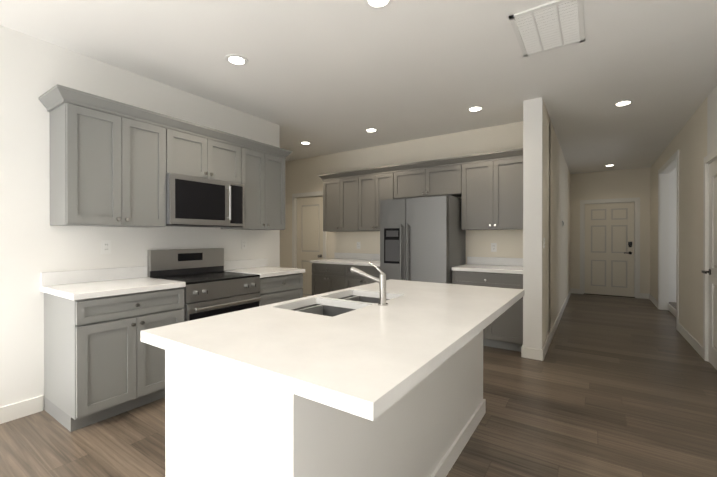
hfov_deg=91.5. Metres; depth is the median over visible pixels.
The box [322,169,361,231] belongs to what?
upper cabinet
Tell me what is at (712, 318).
closet door
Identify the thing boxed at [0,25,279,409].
wall
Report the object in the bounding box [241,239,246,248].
electrical outlet plate
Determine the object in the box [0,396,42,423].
baseboard
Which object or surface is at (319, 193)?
door frame
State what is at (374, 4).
recessed light
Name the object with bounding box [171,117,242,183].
upper cabinet
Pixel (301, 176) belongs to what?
wall
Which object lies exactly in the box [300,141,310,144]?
recessed light
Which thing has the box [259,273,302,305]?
base cabinet
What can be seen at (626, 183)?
wall
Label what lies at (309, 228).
pantry door
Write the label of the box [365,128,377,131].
recessed light
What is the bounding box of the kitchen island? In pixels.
[141,262,524,476]
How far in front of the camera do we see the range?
3.24 m
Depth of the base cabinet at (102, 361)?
2.44 m
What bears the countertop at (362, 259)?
on the base cabinet at (326, 278)
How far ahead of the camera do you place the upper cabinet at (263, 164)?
3.87 m
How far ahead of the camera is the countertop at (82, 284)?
2.76 m
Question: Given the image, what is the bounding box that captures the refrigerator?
[380,195,465,283]
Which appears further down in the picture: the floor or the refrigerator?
the floor
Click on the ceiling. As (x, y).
(324, 77)
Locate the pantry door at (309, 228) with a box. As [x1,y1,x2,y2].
[297,196,322,296]
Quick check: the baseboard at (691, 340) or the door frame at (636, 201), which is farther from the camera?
the door frame at (636, 201)
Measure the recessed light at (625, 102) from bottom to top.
0.007 m
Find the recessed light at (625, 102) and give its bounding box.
[613,100,633,106]
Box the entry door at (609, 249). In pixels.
[584,202,633,297]
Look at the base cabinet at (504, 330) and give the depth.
3.95 m
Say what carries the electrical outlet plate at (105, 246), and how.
attached to the wall at (34, 243)
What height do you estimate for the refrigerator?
1.800 m
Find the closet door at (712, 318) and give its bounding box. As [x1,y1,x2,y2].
[702,159,716,369]
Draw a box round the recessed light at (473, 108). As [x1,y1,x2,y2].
[467,106,483,111]
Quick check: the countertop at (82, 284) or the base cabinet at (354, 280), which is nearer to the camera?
the countertop at (82, 284)
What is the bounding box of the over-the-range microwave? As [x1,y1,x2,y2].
[166,173,243,227]
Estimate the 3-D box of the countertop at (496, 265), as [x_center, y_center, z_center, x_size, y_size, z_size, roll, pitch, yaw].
[1.642,0.318,4.285,0.803,0.140,0.648,0,0,34]
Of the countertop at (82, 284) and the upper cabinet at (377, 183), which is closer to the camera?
the countertop at (82, 284)
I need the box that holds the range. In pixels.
[148,248,260,321]
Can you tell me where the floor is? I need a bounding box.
[0,293,716,476]
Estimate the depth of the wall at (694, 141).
4.34 m
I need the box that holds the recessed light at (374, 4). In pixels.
[364,0,392,8]
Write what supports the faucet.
on the kitchen island
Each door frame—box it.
[292,191,325,267]
[580,197,639,297]
[658,150,678,329]
[703,149,716,361]
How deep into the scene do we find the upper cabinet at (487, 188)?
4.25 m
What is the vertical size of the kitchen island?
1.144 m
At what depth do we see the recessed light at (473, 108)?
3.94 m
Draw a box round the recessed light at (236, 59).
[225,54,247,65]
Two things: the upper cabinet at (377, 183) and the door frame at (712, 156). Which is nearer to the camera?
the door frame at (712, 156)
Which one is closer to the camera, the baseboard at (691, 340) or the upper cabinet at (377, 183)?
the baseboard at (691, 340)
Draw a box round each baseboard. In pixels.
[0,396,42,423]
[541,288,571,360]
[649,294,657,307]
[669,304,675,316]
[678,323,702,357]
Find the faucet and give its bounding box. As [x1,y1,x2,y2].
[348,262,388,305]
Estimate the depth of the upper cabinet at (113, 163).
2.63 m
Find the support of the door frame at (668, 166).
attached to the wall at (694, 141)
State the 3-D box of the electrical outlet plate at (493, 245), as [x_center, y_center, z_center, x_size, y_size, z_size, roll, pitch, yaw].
[1.775,0.117,4.583,0.070,0.114,0.008,0,0,34]
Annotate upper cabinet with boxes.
[47,86,170,227]
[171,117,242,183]
[221,137,286,229]
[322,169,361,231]
[362,165,393,230]
[394,156,461,198]
[458,148,522,229]
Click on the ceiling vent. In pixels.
(553, 25)
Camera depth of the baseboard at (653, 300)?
6.75 m
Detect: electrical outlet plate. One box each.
[101,240,110,253]
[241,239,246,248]
[491,243,496,251]
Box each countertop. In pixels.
[40,258,304,299]
[310,253,379,266]
[452,257,522,273]
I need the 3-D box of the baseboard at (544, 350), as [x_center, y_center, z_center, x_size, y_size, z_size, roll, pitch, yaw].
[3.402,1.209,5.844,0.014,0.110,5.344,0,0,34]
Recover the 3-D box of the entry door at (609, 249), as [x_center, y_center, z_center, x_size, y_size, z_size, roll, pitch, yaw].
[5.507,0.242,7.693,0.920,2.033,0.160,0,0,34]
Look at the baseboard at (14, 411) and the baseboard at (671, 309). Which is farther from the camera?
the baseboard at (671, 309)
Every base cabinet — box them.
[44,287,183,431]
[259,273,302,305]
[312,263,347,294]
[348,265,379,287]
[452,271,522,351]
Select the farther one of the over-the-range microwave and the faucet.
the over-the-range microwave
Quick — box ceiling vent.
[509,0,584,56]
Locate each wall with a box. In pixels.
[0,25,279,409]
[280,119,549,331]
[523,97,570,349]
[570,167,649,293]
[650,85,716,345]
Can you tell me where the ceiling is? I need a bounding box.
[0,0,716,173]
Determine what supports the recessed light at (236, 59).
in the ceiling
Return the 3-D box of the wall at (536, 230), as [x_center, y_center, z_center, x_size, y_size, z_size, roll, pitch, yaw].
[3.358,-0.107,5.950,0.180,2.740,5.450,0,0,34]
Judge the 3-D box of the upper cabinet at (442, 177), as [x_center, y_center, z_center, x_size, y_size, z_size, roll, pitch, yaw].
[1.005,-0.809,4.889,0.982,0.470,0.352,0,0,34]
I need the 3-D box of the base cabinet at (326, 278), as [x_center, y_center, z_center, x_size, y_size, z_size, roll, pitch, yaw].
[-0.269,0.824,5.582,0.716,0.880,0.632,0,0,34]

